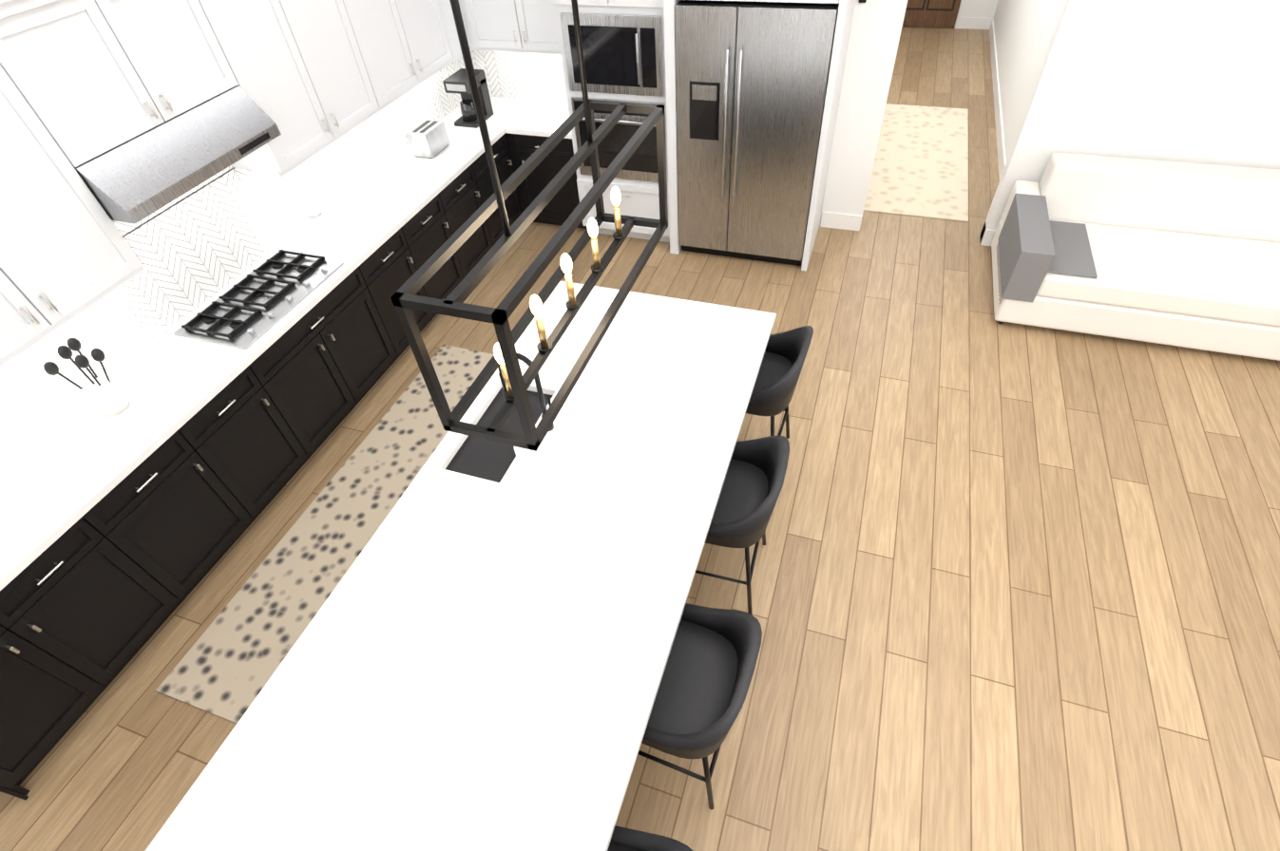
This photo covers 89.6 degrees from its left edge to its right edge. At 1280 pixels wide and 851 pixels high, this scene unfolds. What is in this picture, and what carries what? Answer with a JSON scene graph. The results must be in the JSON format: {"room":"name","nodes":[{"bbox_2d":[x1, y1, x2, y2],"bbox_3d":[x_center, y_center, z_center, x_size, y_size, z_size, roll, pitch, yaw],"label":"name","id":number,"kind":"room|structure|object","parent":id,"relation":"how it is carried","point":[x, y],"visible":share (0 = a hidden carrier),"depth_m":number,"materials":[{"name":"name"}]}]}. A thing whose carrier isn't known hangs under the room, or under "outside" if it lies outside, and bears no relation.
{"room":"kitchen","nodes":[
{"label":"kitchen","id":0,"kind":"room"},
{"bbox_2d":[0,30,159,368],"bbox_3d":[-2.805,-0.846,2.512,0.358,1.085,1.117,12,49,15],"label":"upper cabinet","id":1,"kind":"object","parent":0,"relation":"attached to","point":[61,253],"depth_m":2.76,"materials":[{"name":"white wood"}]},
{"bbox_2d":[0,0,243,158],"bbox_3d":[-2.497,-1.715,2.970,0.358,0.595,1.000,12,49,15],"label":"upper cabinet","id":2,"kind":"object","parent":0,"relation":"attached to","point":[115,71],"depth_m":2.91,"materials":[{"name":"white wood"}]},
{"bbox_2d":[73,85,281,224],"bbox_3d":[-2.399,-1.407,3.260,0.487,0.253,0.994,12,49,15],"label":"range hood","id":3,"kind":"object","parent":2,"relation":"attached to","point":[140,177],"visible":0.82,"depth_m":3.14,"materials":[{"name":"silver metal"}]},
{"bbox_2d":[205,0,387,182],"bbox_3d":[-2.160,-2.248,3.784,0.358,1.085,1.117,12,49,15],"label":"upper cabinet","id":4,"kind":"object","parent":0,"relation":"attached to","point":[308,65],"depth_m":3.84,"materials":[{"name":"white wood"}]},
{"bbox_2d":[353,0,456,106],"bbox_3d":[-1.847,-2.929,4.401,0.358,1.085,1.058,12,49,15],"label":"upper cabinet","id":5,"kind":"object","parent":0,"relation":"attached to","point":[410,43],"depth_m":4.58,"materials":[{"name":"white wood"}]},
{"bbox_2d":[440,0,471,60],"bbox_3d":[-1.638,-3.384,4.813,0.358,1.085,0.356,12,49,15],"label":"upper cabinet","id":6,"kind":"object","parent":0,"relation":"attached to","point":[448,16],"depth_m":5.03,"materials":[{"name":"white wood"}]},
{"bbox_2d":[459,0,551,53],"bbox_3d":[-0.930,-3.519,4.884,0.935,1.085,0.420,12,49,15],"label":"upper cabinet","id":7,"kind":"object","parent":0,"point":[504,26],"depth_m":5.05,"materials":[{"name":"white wood"}]},
{"bbox_2d":[0,26,1279,850],"bbox_3d":[2.083,0.306,3.860,9.650,0.100,17.250,12,49,15],"label":"floor","id":8,"kind":"structure","parent":0,"point":[1015,585],"depth_m":3.35,"materials":[{"name":"brown wood"}]},
{"bbox_2d":[0,505,192,801],"bbox_3d":[-2.904,0.956,2.972,0.639,0.880,1.023,12,49,15],"label":"base cabinet","id":9,"kind":"object","parent":8,"relation":"on","point":[120,534],"depth_m":2.92,"materials":[{"name":"black wood"}]},
{"bbox_2d":[0,95,535,592],"bbox_3d":[-2.168,-1.000,4.125,0.656,0.040,5.718,12,49,15],"label":"countertop","id":10,"kind":"structure","parent":9,"relation":"on","point":[51,480],"depth_m":3.39,"materials":[{"name":"white stone"}]},
{"bbox_2d":[43,337,130,417],"bbox_3d":[-2.662,-0.225,3.124,0.144,0.406,0.200,12,49,15],"label":"utensil crock","id":11,"kind":"object","parent":10,"relation":"on","point":[104,395],"visible":1,"depth_m":3.13,"materials":[{"name":"white ceramic"}]},
{"bbox_2d":[173,249,343,349],"bbox_3d":[-2.272,-0.789,3.877,0.520,0.040,0.880,12,49,15],"label":"cooktop","id":12,"kind":"object","parent":10,"relation":"in","point":[249,310],"visible":1,"depth_m":3.83,"materials":[{"name":"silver metal"}]},
{"bbox_2d":[305,209,329,237],"bbox_3d":[-2.157,-1.357,4.325,0.094,0.155,0.094,12,49,15],"label":"canister","id":13,"kind":"object","parent":10,"relation":"on","point":[316,219],"visible":1,"depth_m":4.29,"materials":[{"name":"white ceramic"}]},
{"bbox_2d":[405,118,450,158],"bbox_3d":[-1.685,-2.286,5.137,0.180,0.193,0.280,12,49,15],"label":"toaster","id":14,"kind":"object","parent":10,"relation":"on","point":[428,139],"visible":0.98,"depth_m":5.07,"materials":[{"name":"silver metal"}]},
{"bbox_2d":[442,68,493,128],"bbox_3d":[-1.449,-2.777,5.466,0.220,0.360,0.301,12,49,15],"label":"coffee maker","id":15,"kind":"object","parent":10,"relation":"on","point":[457,82],"visible":0.83,"depth_m":5.44,"materials":[{"name":"black plastic"}]},
{"bbox_2d":[98,421,263,589],"bbox_3d":[-2.670,0.445,3.435,0.639,0.880,0.667,12,49,15],"label":"base cabinet","id":16,"kind":"object","parent":8,"relation":"on","point":[185,505],"depth_m":3.34,"materials":[{"name":"black wood"}]},
{"bbox_2d":[190,357,317,509],"bbox_3d":[-2.501,0.077,3.769,0.639,0.880,0.617,12,49,15],"label":"base cabinet","id":17,"kind":"object","parent":8,"relation":"on","point":[255,429],"depth_m":3.68,"materials":[{"name":"black wood"}]},
{"bbox_2d":[155,344,493,724],"bbox_3d":[-1.571,0.428,3.960,0.800,0.011,2.750,12,49,15],"label":"kitchen rug","id":18,"kind":"object","parent":8,"relation":"on","point":[230,662],"visible":0.64,"depth_m":3.67,"materials":[{"name":"beige fabric"}]},
{"bbox_2d":[262,258,404,448],"bbox_3d":[-2.259,-0.449,4.246,0.639,0.880,1.117,12,49,15],"label":"base cabinet","id":19,"kind":"object","parent":8,"relation":"on","point":[328,362],"depth_m":4.15,"materials":[{"name":"black wood"}]},
{"bbox_2d":[368,220,437,349],"bbox_3d":[-2.017,-0.975,4.722,0.639,0.880,0.617,12,49,15],"label":"base cabinet","id":20,"kind":"object","parent":8,"relation":"on","point":[395,262],"depth_m":4.56,"materials":[{"name":"black wood"}]},
{"bbox_2d":[410,190,471,300],"bbox_3d":[-1.856,-1.326,5.040,0.639,0.880,0.617,12,49,15],"label":"base cabinet","id":21,"kind":"object","parent":8,"relation":"on","point":[432,227],"depth_m":4.93,"materials":[{"name":"black wood"}]},
{"bbox_2d":[145,281,776,850],"bbox_3d":[-0.368,0.700,2.982,1.306,0.920,3.200,12,49,15],"label":"kitchen island","id":22,"kind":"object","parent":8,"relation":"on","point":[476,656],"visible":0.81,"depth_m":2.33,"materials":[{"name":"white stone"}]},
{"bbox_2d":[514,446,533,471],"bbox_3d":[-0.518,0.112,2.786,0.080,0.186,0.060,12,49,15],"label":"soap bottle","id":23,"kind":"object","parent":22,"relation":"on","point":[524,459],"visible":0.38,"depth_m":2.78,"materials":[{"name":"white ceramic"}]},
{"bbox_2d":[497,352,554,431],"bbox_3d":[-0.508,-0.170,2.879,0.211,0.437,0.092,12,49,15],"label":"faucet","id":24,"kind":"object","parent":22,"relation":"on","point":[525,359],"visible":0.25,"depth_m":2.83,"materials":[{"name":"black metal"}]},
{"bbox_2d":[444,159,497,269],"bbox_3d":[-1.695,-1.676,5.358,0.639,0.880,0.617,12,49,15],"label":"base cabinet","id":25,"kind":"object","parent":8,"relation":"on","point":[467,194],"depth_m":5.26,"materials":[{"name":"black wood"}]},
{"bbox_2d":[478,140,520,239],"bbox_3d":[-1.531,-2.033,5.682,0.639,0.880,0.635,12,49,15],"label":"base cabinet","id":26,"kind":"object","parent":8,"relation":"on","point":[499,146],"depth_m":5.58,"materials":[{"name":"black wood"}]},
{"bbox_2d":[501,133,577,228],"bbox_3d":[-0.747,-2.332,5.900,0.655,0.880,0.676,12,49,15],"label":"base cabinet","id":27,"kind":"object","parent":8,"relation":"on","point":[519,146],"depth_m":5.69,"materials":[{"name":"black wood"}]},
{"bbox_2d":[505,98,562,136],"bbox_3d":[-0.749,-2.656,5.573,0.615,0.040,0.638,12,49,15],"label":"countertop","id":28,"kind":"structure","parent":27,"relation":"on","point":[543,117],"depth_m":5.52,"materials":[{"name":"white stone"}]},
{"bbox_2d":[543,0,681,254],"bbox_3d":[-0.055,-2.720,5.065,0.925,2.545,0.748,12,49,15],"label":"tall cabinet","id":29,"kind":"object","parent":8,"relation":"on","point":[629,46],"depth_m":4.86,"materials":[{"name":"white wood"}]},
{"bbox_2d":[607,825,692,850],"bbox_3d":[-0.066,1.644,2.048,0.528,0.951,0.528,9,48,13],"label":"bar stool","id":30,"kind":"object","parent":8,"relation":"on","point":[623,839],"visible":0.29,"depth_m":2.00,"materials":[{"name":"black leather"}]},
{"bbox_2d":[637,603,762,810],"bbox_3d":[0.162,1.079,2.562,0.528,0.951,0.528,14,49,17],"label":"bar stool","id":31,"kind":"object","parent":8,"relation":"on","point":[704,685],"visible":0.69,"depth_m":2.40,"materials":[{"name":"black leather"}]},
{"bbox_2d":[695,436,789,614],"bbox_3d":[0.399,0.450,3.136,0.528,0.951,0.528,10,48,14],"label":"bar stool","id":32,"kind":"object","parent":8,"relation":"on","point":[753,486],"visible":0.54,"depth_m":2.97,"materials":[{"name":"black leather"}]},
{"bbox_2d":[674,0,839,266],"bbox_3d":[0.887,-2.265,5.018,1.042,1.880,0.802,12,49,15],"label":"refrigerator","id":33,"kind":"object","parent":8,"relation":"on","point":[752,81],"visible":0.96,"depth_m":4.62,"materials":[{"name":"silver metal"}]},
{"bbox_2d":[745,325,813,439],"bbox_3d":[0.641,-0.143,3.677,0.528,0.951,0.528,13,49,16],"label":"bar stool","id":34,"kind":"object","parent":8,"relation":"on","point":[783,360],"visible":0.42,"depth_m":3.47,"materials":[{"name":"black leather"}]},
{"bbox_2d":[863,103,968,222],"bbox_3d":[2.876,-2.795,6.644,0.930,0.011,2.550,12,49,15],"label":"rug","id":35,"kind":"object","parent":8,"relation":"on","point":[920,167],"visible":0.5,"depth_m":6.47,"materials":[{"name":"beige fabric"}]},
{"bbox_2d":[991,152,1279,361],"bbox_3d":[3.888,-1.139,4.423,2.504,0.850,1.084,12,49,15],"label":"sofa","id":36,"kind":"object","parent":8,"relation":"on","point":[1183,255],"visible":1,"depth_m":4.42,"materials":[{"name":"white fabric"}]},
{"bbox_2d":[995,192,1097,305],"bbox_3d":[2.905,-1.235,4.603,0.514,0.436,0.814,12,49,15],"label":"throw blanket","id":37,"kind":"object","parent":36,"relation":"on","point":[1041,260],"depth_m":4.43,"materials":[{"name":"grey fabric"}]},
{"bbox_2d":[955,0,998,23],"bbox_3d":[4.213,-6.830,8.356,1.490,2.900,0.150,12,49,15],"label":"wall","id":38,"kind":"structure","parent":0,"point":[983,9],"depth_m":9.04,"materials":[{"name":"white paint"}]},
{"bbox_2d":[902,0,961,28],"bbox_3d":[4.006,-6.677,8.428,0.900,2.592,0.099,12,49,15],"label":"hall door","id":39,"kind":"structure","parent":38,"relation":"in","point":[930,13],"depth_m":9.22,"materials":[{"name":"brown wood"}]},
{"bbox_2d":[954,0,968,28],"bbox_3d":[4.016,-6.734,8.425,1.080,2.690,0.023,12,49,15],"label":"door frame","id":40,"kind":"structure","parent":38,"relation":"attached to","point":[961,13],"depth_m":9.13,"materials":[{"name":"white paint"}]},
{"bbox_2d":[960,17,991,29],"bbox_3d":[4.758,-5.724,9.169,0.410,0.140,0.016,12,49,15],"label":"baseboard","id":41,"kind":"structure","parent":38,"relation":"attached to","point":[976,23],"depth_m":9.16,"materials":[{"name":"white paint"}]},
{"bbox_2d":[993,0,1065,161],"bbox_3d":[4.061,-4.653,6.313,0.150,2.900,5.900,12,49,15],"label":"wall","id":42,"kind":"structure","parent":0,"point":[1023,30],"depth_m":6.42,"materials":[{"name":"white paint"}]},
{"bbox_2d":[988,18,1006,179],"bbox_3d":[4.039,-3.671,7.289,0.016,0.140,5.750,12,49,15],"label":"baseboard","id":43,"kind":"structure","parent":42,"relation":"attached to","point":[1002,161],"depth_m":7.19,"materials":[{"name":"white paint"}]},
{"bbox_2d":[819,0,1279,242],"bbox_3d":[2.906,-2.737,4.254,9.500,3.400,0.150,12,49,15],"label":"wall","id":44,"kind":"structure","parent":0,"point":[1190,81],"depth_m":4.43,"materials":[{"name":"white paint"}]},
{"bbox_2d":[676,0,843,7],"bbox_3d":[0.830,-3.185,4.124,1.058,0.645,0.720,12,49,15],"label":"upper cabinet","id":45,"kind":"object","parent":44,"relation":"attached to","point":[841,2],"depth_m":4.05,"materials":[{"name":"white wood"}]},
{"bbox_2d":[820,211,995,246],"bbox_3d":[4.567,-1.288,4.998,6.180,0.140,0.166,12,49,15],"label":"baseboard","id":46,"kind":"structure","parent":44,"relation":"attached to","point":[843,221],"depth_m":5.69,"materials":[{"name":"white paint"}]},
{"bbox_3d":[0.937,0.083,-0.445,9.650,0.210,11.350,12,49,15],"label":"ceiling","id":47,"kind":"structure","parent":0,"visible":0},
{"bbox_2d":[390,0,668,451],"bbox_3d":[-0.241,-0.811,1.486,0.262,1.350,1.102,12,49,15],"label":"pendant light","id":48,"kind":"object","parent":47,"relation":"hanging from","point":[406,300],"visible":1,"depth_m":1.65,"materials":[{"name":"black metal"}]}
]}

